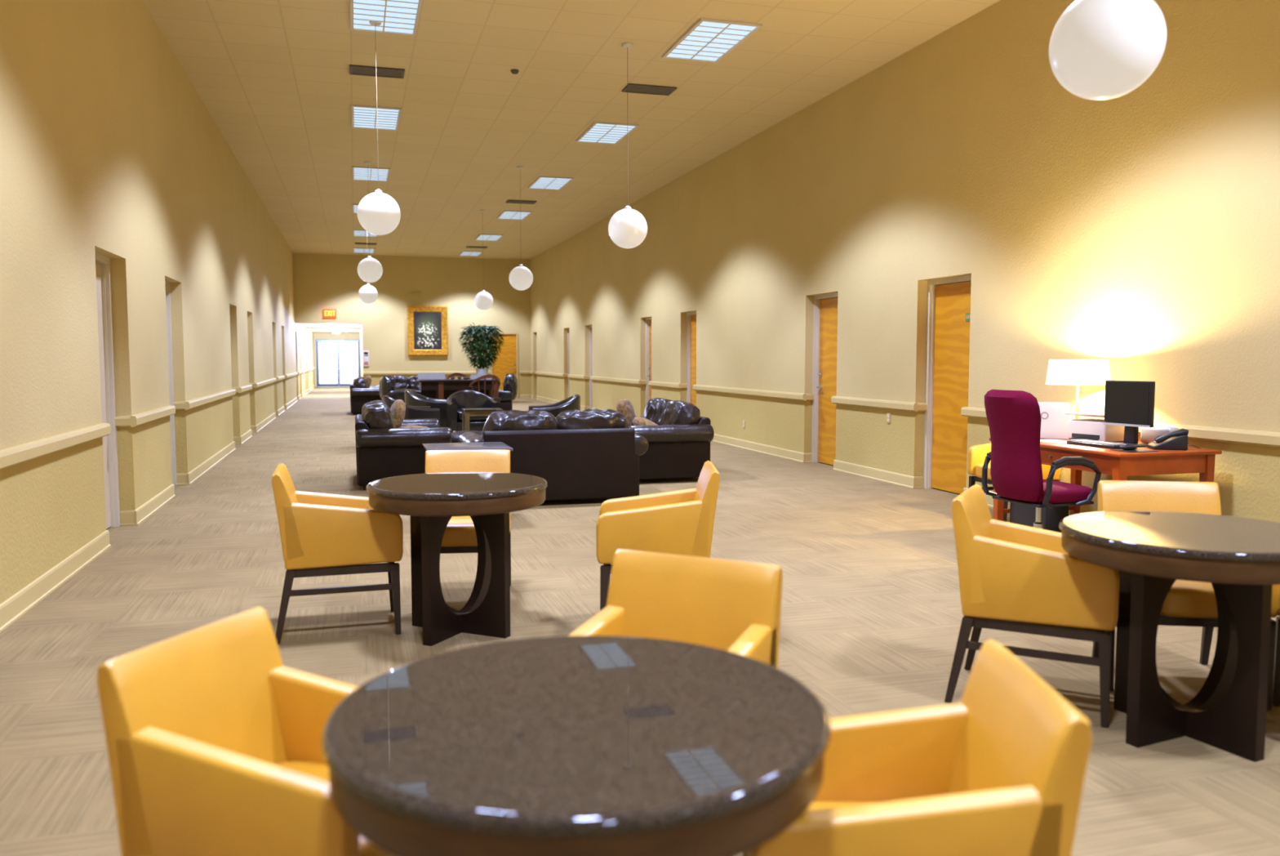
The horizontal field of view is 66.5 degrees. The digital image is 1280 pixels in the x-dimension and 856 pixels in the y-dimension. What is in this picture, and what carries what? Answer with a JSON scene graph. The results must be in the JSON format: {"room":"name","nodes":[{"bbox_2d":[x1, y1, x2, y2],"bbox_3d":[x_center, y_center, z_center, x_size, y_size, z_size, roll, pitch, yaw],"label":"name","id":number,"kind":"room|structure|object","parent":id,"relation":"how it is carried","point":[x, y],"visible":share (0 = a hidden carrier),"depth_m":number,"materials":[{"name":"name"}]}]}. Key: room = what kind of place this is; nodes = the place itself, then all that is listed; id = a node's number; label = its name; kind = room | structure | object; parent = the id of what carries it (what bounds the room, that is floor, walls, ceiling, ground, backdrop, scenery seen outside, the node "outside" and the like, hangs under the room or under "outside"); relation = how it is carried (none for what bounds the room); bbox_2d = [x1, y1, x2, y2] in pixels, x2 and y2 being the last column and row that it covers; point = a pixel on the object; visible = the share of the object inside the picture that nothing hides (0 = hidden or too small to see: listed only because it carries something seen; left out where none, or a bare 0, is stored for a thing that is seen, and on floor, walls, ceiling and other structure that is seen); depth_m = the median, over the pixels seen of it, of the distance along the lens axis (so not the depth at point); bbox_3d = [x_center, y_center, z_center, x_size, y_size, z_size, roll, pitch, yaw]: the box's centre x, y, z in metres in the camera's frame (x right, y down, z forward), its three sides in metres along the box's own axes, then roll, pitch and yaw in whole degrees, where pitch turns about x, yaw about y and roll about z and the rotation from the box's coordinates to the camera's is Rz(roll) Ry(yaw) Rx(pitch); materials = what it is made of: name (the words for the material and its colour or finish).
{"room":"lounge","nodes":[
{"label":"lounge","id":0,"kind":"room"},
{"bbox_2d":[0,0,315,604],"bbox_3d":[-7.667,-2.307,19.418,0.320,4.490,50.200,-1,4,-16],"label":"wall","id":1,"kind":"structure","parent":0,"point":[108,148],"depth_m":7.56,"materials":[{"name":"paint"}]},
{"bbox_2d":[94,252,119,528],"bbox_3d":[-4.104,-0.242,7.325,0.113,2.135,0.960,-1,4,-16],"label":"door","id":2,"kind":"structure","parent":1,"relation":"in","point":[103,271],"depth_m":7.71,"materials":[{"name":"white paint"}]},
{"bbox_2d":[0,384,315,632],"bbox_3d":[-7.555,-0.131,19.610,0.132,0.122,50.200,-1,4,-16],"label":"baseboard","id":3,"kind":"structure","parent":1,"relation":"attached to","point":[11,609],"depth_m":6.62,"materials":[{"name":"beige paint"}]},
{"bbox_2d":[0,367,315,469],"bbox_3d":[-7.544,-0.910,19.556,0.155,0.093,50.200,-1,4,-16],"label":"trim","id":4,"kind":"structure","parent":1,"relation":"attached to","point":[15,455],"depth_m":6.69,"materials":[{"name":"beige paint"}]},
{"bbox_2d":[164,280,176,484],"bbox_3d":[-4.840,-0.426,9.839,0.113,2.135,0.930,-1,4,-16],"label":"door","id":5,"kind":"structure","parent":1,"relation":"in","point":[166,283],"depth_m":10.24,"materials":[{"name":"white paint"}]},
{"bbox_2d":[297,322,361,333],"bbox_3d":[-11.727,-3.830,37.024,2.580,0.120,14.200,-1,4,-16],"label":"ceiling","id":6,"kind":"structure","parent":0,"point":[314,327],"depth_m":36.23,"materials":[{"name":"paint"}]},
{"bbox_2d":[313,332,359,386],"bbox_3d":[-13.526,-3.063,43.944,2.160,2.420,0.150,-1,4,-16],"label":"wall","id":7,"kind":"structure","parent":0,"point":[316,335],"depth_m":43.68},
{"bbox_2d":[315,338,360,386],"bbox_3d":[-13.561,-2.914,43.896,1.900,2.130,0.142,-1,4,-16],"label":"door","id":8,"kind":"structure","parent":7,"relation":"in","point":[317,340],"depth_m":43.86,"materials":[{"name":"metal"}]},
{"bbox_2d":[360,323,363,376],"bbox_3d":[-10.580,-2.584,37.398,0.180,2.420,14.100,-1,4,-16],"label":"wall","id":9,"kind":"structure","parent":0,"point":[361,331],"depth_m":35.57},
{"bbox_2d":[293,253,531,398],"bbox_3d":[-7.094,-3.151,30.960,7.260,4.490,0.300,-1,4,-16],"label":"wall","id":10,"kind":"structure","parent":0,"point":[321,281],"depth_m":30.72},
{"bbox_2d":[407,305,448,355],"bbox_3d":[-6.710,-3.074,30.862,1.250,1.580,0.075,-1,4,-16],"label":"framed painting","id":11,"kind":"object","parent":10,"relation":"attached to","point":[427,325],"visible":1,"depth_m":30.87,"materials":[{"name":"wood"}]},
{"bbox_2d":[363,370,529,374],"bbox_3d":[-6.118,-1.759,31.168,5.234,0.093,0.045,-1,4,-16],"label":"trim","id":12,"kind":"structure","parent":10,"relation":"attached to","point":[521,371],"depth_m":30.84,"materials":[{"name":"beige paint"}]},
{"bbox_2d":[490,332,518,398],"bbox_3d":[-4.413,-2.027,31.728,0.890,2.135,0.190,-1,4,-16],"label":"door","id":13,"kind":"structure","parent":10,"relation":"in","point":[507,362],"depth_m":31.71,"materials":[{"name":"orange wood"}]},
{"bbox_2d":[142,0,999,259],"bbox_3d":[-2.026,-4.183,13.463,8.460,0.120,36.300,-1,4,-16],"label":"ceiling","id":14,"kind":"structure","parent":0,"point":[273,77],"depth_m":11.58,"materials":[{"name":"paint"}]},
{"bbox_2d":[352,229,377,236],"bbox_3d":[-6.963,-4.937,24.758,0.610,0.020,1.200,-1,4,-16],"label":"recessed light","id":15,"kind":"object","parent":14,"relation":"in","point":[355,232],"visible":0.76,"depth_m":24.83,"materials":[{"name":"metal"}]},
{"bbox_2d":[354,230,375,235],"bbox_3d":[-6.963,-4.941,24.758,0.550,0.008,1.140,-1,4,-16],"label":"diffuser","id":16,"kind":"object","parent":15,"relation":"attached to","point":[357,233],"depth_m":24.83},
{"bbox_2d":[358,231,377,303],"bbox_3d":[-5.863,-3.759,20.988,0.400,2.157,0.400,-1,4,-16],"label":"globe pendant","id":17,"kind":"object","parent":14,"relation":"hanging from","point":[368,294],"visible":0.93,"depth_m":20.92,"materials":[{"name":"glass"}]},
{"bbox_2d":[357,161,382,282],"bbox_3d":[-4.389,-3.440,15.803,0.400,2.157,0.400,-1,4,-16],"label":"globe pendant","id":18,"kind":"object","parent":14,"relation":"hanging from","point":[370,269],"visible":0.98,"depth_m":15.73,"materials":[{"name":"glass"}]},
{"bbox_2d":[351,165,390,181],"bbox_3d":[-4.617,-4.350,16.735,0.610,0.020,1.200,-1,4,-16],"label":"recessed light","id":19,"kind":"object","parent":14,"relation":"in","point":[358,173],"visible":1,"depth_m":16.68,"materials":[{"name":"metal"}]},
{"bbox_2d":[351,104,401,130],"bbox_3d":[-3.469,-4.063,12.809,0.610,0.020,1.200,-1,4,-16],"label":"recessed light","id":20,"kind":"object","parent":14,"relation":"in","point":[367,117],"visible":0.98,"depth_m":12.75,"materials":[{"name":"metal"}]},
{"bbox_2d":[349,64,404,78],"bbox_3d":[-2.890,-3.911,10.723,0.580,0.018,0.320,-1,4,-16],"label":"ceiling vent","id":21,"kind":"object","parent":14,"relation":"in","point":[362,70],"visible":1,"depth_m":10.69,"materials":[{"name":"metal"}]},
{"bbox_2d":[356,21,400,235],"bbox_3d":[-2.476,-2.907,9.194,0.400,2.157,0.400,-1,4,-16],"label":"globe pendant","id":22,"kind":"object","parent":14,"relation":"hanging from","point":[378,212],"visible":0.98,"depth_m":9.12,"materials":[{"name":"glass"}]},
{"bbox_2d":[350,0,422,35],"bbox_3d":[-2.304,-3.772,8.826,0.610,0.020,1.200,-1,4,-16],"label":"recessed light","id":23,"kind":"object","parent":14,"relation":"in","point":[395,16],"visible":1,"depth_m":8.95,"materials":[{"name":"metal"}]},
{"bbox_2d":[474,209,493,310],"bbox_3d":[-3.372,-3.619,20.996,0.400,2.157,0.400,-1,4,-16],"label":"globe pendant","id":24,"kind":"object","parent":14,"relation":"hanging from","point":[483,300],"visible":1,"depth_m":20.92,"materials":[{"name":"glass"}]},
{"bbox_2d":[474,233,503,240],"bbox_3d":[-3.968,-5.000,25.630,0.610,0.020,1.200,-1,4,-16],"label":"recessed light","id":25,"kind":"object","parent":14,"relation":"in","point":[485,237],"visible":1,"depth_m":25.57,"materials":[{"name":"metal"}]},
{"bbox_2d":[476,235,502,239],"bbox_3d":[-3.968,-5.004,25.629,0.550,0.008,1.140,-1,4,-16],"label":"diffuser","id":26,"kind":"object","parent":25,"relation":"attached to","point":[480,237],"depth_m":25.59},
{"bbox_2d":[496,209,532,219],"bbox_3d":[-2.787,-4.705,21.589,0.610,0.020,1.200,-1,4,-16],"label":"recessed light","id":27,"kind":"object","parent":14,"relation":"in","point":[512,215],"visible":1,"depth_m":21.56,"materials":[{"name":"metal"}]},
{"bbox_2d":[500,211,529,218],"bbox_3d":[-2.787,-4.709,21.589,0.550,0.008,1.140,-1,4,-16],"label":"diffuser","id":28,"kind":"object","parent":27,"relation":"attached to","point":[504,215],"depth_m":21.56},
{"bbox_2d":[508,165,533,290],"bbox_3d":[-1.982,-3.369,16.199,0.400,2.157,0.400,-1,4,-16],"label":"globe pendant","id":29,"kind":"object","parent":14,"relation":"hanging from","point":[521,277],"visible":0.98,"depth_m":16.12,"materials":[{"name":"glass"}]},
{"bbox_2d":[527,175,573,190],"bbox_3d":[-1.622,-4.414,17.606,0.610,0.020,1.200,-1,4,-16],"label":"recessed light","id":30,"kind":"object","parent":14,"relation":"in","point":[542,182],"visible":1,"depth_m":17.54,"materials":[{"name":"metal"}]},
{"bbox_2d":[575,121,639,144],"bbox_3d":[-0.474,-4.127,13.681,0.610,0.020,1.200,-1,4,-16],"label":"recessed light","id":31,"kind":"object","parent":14,"relation":"in","point":[602,132],"visible":1,"depth_m":13.64,"materials":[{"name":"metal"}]},
{"bbox_2d":[608,42,647,248],"bbox_3d":[-0.124,-2.907,9.882,0.400,2.157,0.400,-1,4,-16],"label":"globe pendant","id":32,"kind":"object","parent":14,"relation":"hanging from","point":[627,228],"visible":0.95,"depth_m":9.80,"materials":[{"name":"glass"}]},
{"bbox_2d":[622,83,676,95],"bbox_3d":[0.109,-3.964,11.440,0.580,0.018,0.320,-1,4,-16],"label":"ceiling vent","id":33,"kind":"object","parent":14,"relation":"in","point":[630,87],"visible":1,"depth_m":11.41,"materials":[{"name":"metal"}]},
{"bbox_2d":[662,17,762,62],"bbox_3d":[0.691,-3.835,9.698,0.610,0.020,1.200,-1,4,-16],"label":"recessed light","id":34,"kind":"object","parent":14,"relation":"in","point":[708,40],"visible":1,"depth_m":9.63,"materials":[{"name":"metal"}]},
{"bbox_2d":[1048,0,1166,100],"bbox_3d":[1.752,-2.317,3.602,0.400,2.157,0.400,-1,4,-16],"label":"globe pendant","id":35,"kind":"object","parent":14,"relation":"hanging from","point":[1100,50],"visible":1,"depth_m":3.53,"materials":[{"name":"white glass"}]},
{"bbox_2d":[0,386,1279,855],"bbox_3d":[-4.014,-0.082,20.597,8.460,0.120,50.500,-1,4,-16],"label":"floor","id":36,"kind":"structure","parent":0,"point":[871,614],"depth_m":5.02,"materials":[{"name":"carpet"}]},
{"bbox_2d":[97,606,393,855],"bbox_3d":[-0.734,0.828,2.070,0.567,0.766,0.459,1,4,18],"label":"armchair","id":37,"kind":"object","parent":36,"relation":"on","point":[214,748],"visible":0.65,"depth_m":1.91,"materials":[{"name":"leather"}]},
{"bbox_2d":[271,462,403,644],"bbox_3d":[-1.514,0.596,4.906,0.603,0.815,0.488,-1,4,-17],"label":"armchair","id":38,"kind":"object","parent":36,"relation":"on","point":[322,534],"visible":0.9,"depth_m":4.68,"materials":[{"name":"leather"}]},
{"bbox_2d":[350,376,381,414],"bbox_3d":[-6.491,-0.794,23.528,0.950,0.872,1.686,-1,4,-16],"label":"leather loveseat","id":39,"kind":"object","parent":36,"relation":"on","point":[361,394],"visible":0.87,"depth_m":22.75,"materials":[{"name":"black"}]},
{"bbox_2d":[353,377,368,387],"bbox_3d":[-6.616,-0.969,23.128,0.347,0.464,0.719,-1,4,-16],"label":"cushion","id":40,"kind":"object","parent":39,"relation":"on","point":[360,382],"depth_m":22.81,"materials":[{"name":"brown leather"}]},
{"bbox_2d":[377,375,420,390],"bbox_3d":[-5.958,-0.919,25.247,1.686,0.872,0.950,-1,4,-16],"label":"leather loveseat","id":41,"kind":"object","parent":36,"relation":"on","point":[402,381],"visible":0.17,"depth_m":25.33,"materials":[{"name":"black"}]},
{"bbox_2d":[391,375,409,389],"bbox_3d":[-6.344,-1.132,25.356,0.719,0.464,0.346,-1,4,-16],"label":"cushion","id":42,"kind":"object","parent":41,"relation":"on","point":[402,381],"depth_m":25.27,"materials":[{"name":"brown leather"}]},
{"bbox_2d":[408,375,420,390],"bbox_3d":[-5.705,-1.146,25.544,0.712,0.464,0.349,-1,4,-16],"label":"cushion","id":43,"kind":"object","parent":41,"relation":"on","point":[414,384],"depth_m":25.36,"materials":[{"name":"brown leather"}]},
{"bbox_2d":[378,374,421,402],"bbox_3d":[-5.080,-0.636,20.715,0.857,0.968,0.823,-2,5,-24],"label":"recliner","id":44,"kind":"object","parent":36,"relation":"on","point":[387,387],"visible":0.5,"depth_m":20.33,"materials":[{"name":"brown leather"}]},
{"bbox_2d":[378,374,395,399],"bbox_3d":[-5.327,-0.823,20.591,0.316,0.577,0.613,-2,5,-24],"label":"cushion","id":45,"kind":"object","parent":44,"relation":"on","point":[387,383],"depth_m":20.35,"materials":[{"name":"black leather"}]},
{"bbox_2d":[355,400,451,489],"bbox_3d":[-2.628,0.143,10.710,0.950,0.872,1.686,-1,4,-16],"label":"leather loveseat","id":46,"kind":"object","parent":36,"relation":"on","point":[384,450],"visible":0.92,"depth_m":9.96,"materials":[{"name":"black"}]},
{"bbox_2d":[361,400,388,416],"bbox_3d":[-2.941,-0.078,10.947,0.349,0.464,0.712,-1,4,-16],"label":"cushion","id":47,"kind":"object","parent":46,"relation":"on","point":[365,405],"depth_m":10.83,"materials":[{"name":"brown leather"}]},
{"bbox_2d":[362,402,395,428],"bbox_3d":[-2.753,-0.032,10.310,0.347,0.464,0.719,-1,4,-16],"label":"cushion","id":48,"kind":"object","parent":46,"relation":"on","point":[378,415],"depth_m":10.00,"materials":[{"name":"brown leather"}]},
{"bbox_2d":[390,399,405,427],"bbox_3d":[-2.692,-0.104,10.748,0.215,0.420,0.429,-1,4,-16],"label":"throw pillow","id":49,"kind":"object","parent":46,"relation":"on","point":[397,408],"visible":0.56,"depth_m":10.58,"materials":[{"name":"brown fabric"}]},
{"bbox_2d":[382,395,439,426],"bbox_3d":[-3.433,-0.096,14.548,0.777,0.790,0.840,-2,5,-22],"label":"leather loveseat","id":50,"kind":"object","parent":36,"relation":"on","point":[411,411],"visible":0.25,"depth_m":14.21,"materials":[{"name":"black leather"}]},
{"bbox_2d":[404,389,446,426],"bbox_3d":[-3.713,-0.281,17.073,0.777,0.790,0.840,0,4,-6],"label":"tub chair","id":51,"kind":"object","parent":36,"relation":"on","point":[411,397],"visible":0.23,"depth_m":16.70,"materials":[{"name":"black leather"}]},
{"bbox_2d":[365,471,547,645],"bbox_3d":[-0.894,0.636,4.830,0.876,0.746,0.876,2,5,24],"label":"round table","id":52,"kind":"object","parent":36,"relation":"on","point":[430,500],"visible":1,"depth_m":4.70,"materials":[{"name":"brown wood"}]},
{"bbox_2d":[416,372,498,401],"bbox_3d":[-3.662,-0.591,19.670,1.580,1.030,0.840,-1,4,-16],"label":"table","id":53,"kind":"object","parent":36,"relation":"on","point":[433,385],"visible":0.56,"depth_m":19.41,"materials":[{"name":"brown wood"}]},
{"bbox_2d":[451,430,482,442],"bbox_3d":[-2.140,0.252,12.241,0.599,0.433,0.602,-1,4,-16],"label":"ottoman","id":54,"kind":"object","parent":36,"relation":"on","point":[455,435],"visible":0.16,"depth_m":12.05,"materials":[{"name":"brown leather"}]},
{"bbox_2d":[422,441,513,450],"bbox_3d":[-1.443,0.457,8.145,0.680,0.620,0.640,-1,4,-16],"label":"end table","id":55,"kind":"object","parent":36,"relation":"on","point":[477,445],"visible":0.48,"depth_m":8.07,"materials":[{"name":"brown wood"}]},
{"bbox_2d":[425,449,511,585],"bbox_3d":[-0.977,0.555,5.473,0.488,0.815,0.603,0,4,-6],"label":"armchair","id":56,"kind":"object","parent":36,"relation":"on","point":[460,535],"visible":0.25,"depth_m":5.67,"materials":[{"name":"leather"}]},
{"bbox_2d":[446,389,501,432],"bbox_3d":[-2.855,-0.240,16.518,0.840,0.790,0.777,-2,5,-22],"label":"tub chair","id":57,"kind":"object","parent":36,"relation":"on","point":[465,398],"visible":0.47,"depth_m":16.41,"materials":[{"name":"black leather"}]},
{"bbox_2d":[457,408,488,421],"bbox_3d":[-2.832,-0.221,16.462,0.633,0.184,0.653,-2,5,-22],"label":"seat cushion","id":58,"kind":"object","parent":57,"relation":"on","point":[478,418],"depth_m":16.17,"materials":[{"name":"black leather"}]},
{"bbox_2d":[458,322,504,374],"bbox_3d":[-4.756,-1.982,29.360,1.494,2.391,1.431,4,6,45],"label":"potted palm","id":59,"kind":"object","parent":36,"relation":"on","point":[482,340],"visible":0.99,"depth_m":29.14,"materials":[{"name":"green plant"}]},
{"bbox_2d":[461,407,502,430],"bbox_3d":[-2.433,-0.018,15.058,0.580,0.560,0.500,-1,4,-16],"label":"side table","id":60,"kind":"object","parent":36,"relation":"on","point":[466,412],"visible":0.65,"depth_m":14.82,"materials":[{"name":"brown wood"}]},
{"bbox_2d":[469,373,501,402],"bbox_3d":[-3.035,-0.542,19.065,0.620,1.020,0.602,-2,5,-28],"label":"wooden armchair","id":61,"kind":"object","parent":36,"relation":"on","point":[488,375],"visible":0.52,"depth_m":18.84,"materials":[{"name":"brown wood"}]},
{"bbox_2d":[498,373,517,410],"bbox_3d":[-3.091,-0.689,21.241,0.859,0.997,0.822,0,4,-6],"label":"recliner","id":62,"kind":"object","parent":36,"relation":"on","point":[508,393],"visible":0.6,"depth_m":20.99,"materials":[{"name":"brown leather"}]},
{"bbox_2d":[502,373,517,400],"bbox_3d":[-2.821,-0.891,21.256,0.314,0.595,0.558,0,4,-6],"label":"cushion","id":63,"kind":"object","parent":62,"relation":"on","point":[510,380],"depth_m":21.02,"materials":[{"name":"black leather"}]},
{"bbox_2d":[457,408,648,500],"bbox_3d":[-0.848,0.243,9.342,1.686,0.872,0.950,-1,4,-16],"label":"leather loveseat","id":64,"kind":"object","parent":36,"relation":"on","point":[589,453],"visible":0.9,"depth_m":8.95,"materials":[{"name":"black"}]},
{"bbox_2d":[482,409,558,431],"bbox_3d":[-1.101,0.063,9.015,0.712,0.464,0.349,-1,4,-16],"label":"cushion","id":65,"kind":"object","parent":64,"relation":"on","point":[510,420],"depth_m":8.88,"materials":[{"name":"brown leather"}]},
{"bbox_2d":[555,408,629,429],"bbox_3d":[-0.462,0.049,9.203,0.719,0.464,0.347,-1,4,-16],"label":"cushion","id":66,"kind":"object","parent":64,"relation":"on","point":[589,418],"depth_m":9.06,"materials":[{"name":"brown leather"}]},
{"bbox_2d":[528,394,580,417],"bbox_3d":[-1.292,-0.119,14.859,0.777,0.790,0.840,-1,4,-10],"label":"tub chair","id":67,"kind":"object","parent":36,"relation":"on","point":[572,402],"visible":0.12,"depth_m":14.59,"materials":[{"name":"black leather"}]},
{"bbox_2d":[320,635,831,855],"bbox_3d":[-0.106,0.861,1.760,0.876,0.746,0.876,2,5,22],"label":"round table","id":68,"kind":"object","parent":36,"relation":"on","point":[573,744],"visible":1,"depth_m":1.53,"materials":[{"name":"stone"}]},
{"bbox_2d":[595,460,719,610],"bbox_3d":[0.089,0.594,4.941,0.603,0.815,0.488,0,4,0],"label":"armchair","id":69,"kind":"object","parent":36,"relation":"on","point":[679,522],"visible":0.79,"depth_m":4.69,"materials":[{"name":"leather"}]},
{"bbox_2d":[629,397,714,479],"bbox_3d":[0.124,0.108,11.199,0.950,0.872,1.686,-1,4,-16],"label":"leather loveseat","id":70,"kind":"object","parent":36,"relation":"on","point":[679,446],"visible":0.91,"depth_m":10.51,"materials":[{"name":"black"}]},
{"bbox_2d":[616,398,635,425],"bbox_3d":[-0.160,-0.150,11.641,0.206,0.404,0.410,1,4,11],"label":"throw pillow","id":71,"kind":"object","parent":70,"relation":"on","point":[624,406],"visible":0.48,"depth_m":11.50,"materials":[{"name":"brown fabric"}]},
{"bbox_2d":[632,416,657,425],"bbox_3d":[0.106,0.000,10.956,0.392,0.249,0.420,-1,4,-16],"label":"throw pillow","id":72,"kind":"object","parent":70,"relation":"on","point":[637,420],"visible":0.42,"depth_m":10.80,"materials":[{"name":"brown fabric"}]},
{"bbox_2d":[643,397,672,425],"bbox_3d":[0.249,-0.124,11.569,0.346,0.464,0.719,-1,4,-16],"label":"cushion","id":73,"kind":"object","parent":70,"relation":"on","point":[654,408],"depth_m":11.39,"materials":[{"name":"brown leather"}]},
{"bbox_2d":[658,400,700,425],"bbox_3d":[0.438,-0.077,10.932,0.349,0.464,0.712,-1,4,-16],"label":"cushion","id":74,"kind":"object","parent":70,"relation":"on","point":[674,411],"depth_m":10.66,"materials":[{"name":"brown leather"}]},
{"bbox_2d":[567,549,782,667],"bbox_3d":[0.029,0.775,2.458,0.488,0.815,0.603,2,5,27],"label":"armchair","id":75,"kind":"object","parent":36,"relation":"on","point":[734,606],"visible":0.1,"depth_m":2.62,"materials":[{"name":"leather"}]},
{"bbox_2d":[742,638,1092,855],"bbox_3d":[0.482,0.842,1.878,0.567,0.766,0.459,0,4,2],"label":"armchair","id":76,"kind":"object","parent":36,"relation":"on","point":[1000,770],"visible":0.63,"depth_m":1.72,"materials":[{"name":"leather"}]},
{"bbox_2d":[967,442,1061,521],"bbox_3d":[3.129,0.361,8.127,0.603,0.815,0.488,-1,4,-16],"label":"armchair","id":77,"kind":"object","parent":36,"relation":"on","point":[977,454],"visible":0.2,"depth_m":8.22,"materials":[{"name":"leather"}]},
{"bbox_2d":[944,484,1119,728],"bbox_3d":[1.579,0.670,3.894,0.603,0.815,0.488,2,5,28],"label":"armchair","id":78,"kind":"object","parent":36,"relation":"on","point":[1014,577],"visible":0.93,"depth_m":3.70,"materials":[{"name":"leather"}]},
{"bbox_2d":[1009,502,1068,532],"bbox_3d":[2.927,0.639,7.170,0.202,0.400,0.400,-1,4,-16],"label":"computer tower","id":79,"kind":"object","parent":36,"relation":"on","point":[1023,514],"visible":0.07,"depth_m":7.00,"materials":[{"name":"black plastic"}]},
{"bbox_2d":[981,389,1101,528],"bbox_3d":[2.607,0.319,6.424,0.652,1.143,0.640,-2,4,-20],"label":"office chair","id":80,"kind":"object","parent":36,"relation":"on","point":[1014,419],"visible":0.88,"depth_m":6.22,"materials":[{"name":"fabric"}]},
{"bbox_2d":[989,436,1222,520],"bbox_3d":[3.233,0.481,6.934,0.820,0.750,1.330,-1,4,-16],"label":"writing desk","id":81,"kind":"object","parent":36,"relation":"on","point":[1120,464],"visible":0.48,"depth_m":6.37,"materials":[{"name":"brown wood"}]},
{"bbox_2d":[1038,401,1070,439],"bbox_3d":[3.023,-0.057,7.295,0.340,0.269,0.044,2,5,26],"label":"poster board","id":82,"kind":"object","parent":81,"relation":"on","point":[1055,421],"visible":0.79,"depth_m":7.26,"materials":[{"name":"white paper"}]},
{"bbox_2d":[1045,359,1111,418],"bbox_3d":[3.295,-0.220,7.350,0.450,0.585,0.450,-1,4,-16],"label":"table lamp","id":83,"kind":"object","parent":81,"relation":"on","point":[1077,372],"visible":0.84,"depth_m":7.16,"materials":[{"name":"fabric"}]},
{"bbox_2d":[1065,412,1124,441],"bbox_3d":[3.309,-0.008,7.086,0.331,0.202,0.320,-3,5,-31],"label":"printer","id":84,"kind":"object","parent":81,"relation":"on","point":[1090,428],"visible":0.67,"depth_m":7.00,"materials":[{"name":"white plastic"}]},
{"bbox_2d":[1066,439,1125,448],"bbox_3d":[3.126,0.109,6.667,0.140,0.029,0.430,-1,4,-18],"label":"keyboard","id":85,"kind":"object","parent":81,"relation":"on","point":[1077,442],"visible":0.94,"depth_m":6.63,"materials":[{"name":"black plastic"}]},
{"bbox_2d":[1102,379,1155,446],"bbox_3d":[3.353,-0.101,6.686,0.240,0.445,0.338,0,4,6],"label":"computer monitor","id":86,"kind":"object","parent":81,"relation":"on","point":[1130,404],"visible":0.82,"depth_m":6.67,"materials":[{"name":"black plastic"}]},
{"bbox_2d":[1140,425,1178,444],"bbox_3d":[3.598,0.052,6.759,0.100,0.130,0.260,-2,4,-20],"label":"speaker","id":87,"kind":"object","parent":81,"relation":"on","point":[1148,435],"visible":0.52,"depth_m":6.75},
{"bbox_2d":[1146,428,1188,449],"bbox_3d":[3.497,0.067,6.466,0.205,0.142,0.184,1,4,14],"label":"desk telephone","id":88,"kind":"object","parent":81,"relation":"on","point":[1176,439],"visible":1,"depth_m":6.38,"materials":[{"name":"black plastic"}]},
{"bbox_2d":[1058,510,1279,761],"bbox_3d":[1.973,0.733,3.513,0.876,0.746,0.876,-2,5,-25],"label":"round table","id":89,"kind":"object","parent":36,"relation":"on","point":[1150,550],"visible":1,"depth_m":3.38,"materials":[{"name":"brown wood"}]},
{"bbox_2d":[1092,480,1279,710],"bbox_3d":[2.236,0.659,4.045,0.488,0.815,0.603,1,4,8],"label":"armchair","id":90,"kind":"object","parent":36,"relation":"on","point":[1187,602],"visible":0.17,"depth_m":4.23,"materials":[{"name":"leather"}]},
{"bbox_2d":[1271,589,1279,706],"bbox_3d":[2.654,0.701,3.476,0.603,0.815,0.488,2,5,22],"label":"armchair","id":91,"kind":"object","parent":36,"relation":"on","point":[1276,685],"visible":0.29,"depth_m":3.79,"materials":[{"name":"leather"}]},
{"bbox_2d":[529,0,1279,522],"bbox_3d":[1.584,-1.968,14.785,0.320,4.490,36.100,-1,4,-16],"label":"wall","id":92,"kind":"structure","parent":0,"point":[1138,230],"depth_m":8.98,"materials":[{"name":"paint"}]},
{"bbox_2d":[589,324,592,408],"bbox_3d":[-1.116,-1.469,24.101,0.113,2.135,0.780,-1,4,-16],"label":"door","id":93,"kind":"structure","parent":92,"relation":"in","point":[590,326],"depth_m":24.42,"materials":[{"name":"white paint"}]},
{"bbox_2d":[645,316,651,404],"bbox_3d":[0.269,-1.123,19.366,0.113,2.135,0.770,-1,4,-16],"label":"door","id":94,"kind":"structure","parent":92,"relation":"in","point":[648,320],"depth_m":19.63,"materials":[{"name":"white paint"}]},
{"bbox_2d":[686,311,696,405],"bbox_3d":[0.986,-0.944,16.915,0.113,2.135,0.830,-1,4,-16],"label":"door","id":95,"kind":"structure","parent":92,"relation":"in","point":[691,316],"depth_m":17.18,"materials":[{"name":"orange wood"}]},
{"bbox_2d":[530,394,1081,515],"bbox_3d":[1.501,0.219,14.816,0.132,0.122,35.900,-1,4,-16],"label":"baseboard","id":96,"kind":"structure","parent":92,"relation":"attached to","point":[917,482],"depth_m":11.62,"materials":[{"name":"beige paint"}]},
{"bbox_2d":[811,292,837,464],"bbox_3d":[2.385,-0.594,12.133,0.113,2.135,0.860,-1,4,-16],"label":"door","id":97,"kind":"structure","parent":92,"relation":"in","point":[825,305],"depth_m":12.33,"materials":[{"name":"orange wood"}]},
{"bbox_2d":[529,370,1279,447],"bbox_3d":[1.490,-0.559,14.756,0.155,0.093,35.900,-1,4,-16],"label":"trim","id":98,"kind":"structure","parent":92,"relation":"attached to","point":[1268,438],"depth_m":10.20,"materials":[{"name":"beige paint"}]},
{"bbox_2d":[923,274,971,493],"bbox_3d":[3.113,-0.412,9.643,0.113,2.135,0.900,-1,4,-16],"label":"door","id":99,"kind":"structure","parent":92,"relation":"in","point":[948,299],"depth_m":9.78,"materials":[{"name":"orange wood"}]},
{"label":"outside","id":100,"kind":"structure","parent":0,"visible":0},
{"bbox_2d":[319,369,358,386],"bbox_3d":[-21.309,-3.886,72.967,60.000,0.130,59.800,-1,4,-16],"label":"floor","id":101,"kind":"structure","parent":100,"point":[326,376],"depth_m":66.39,"materials":[{"name":"concrete"}]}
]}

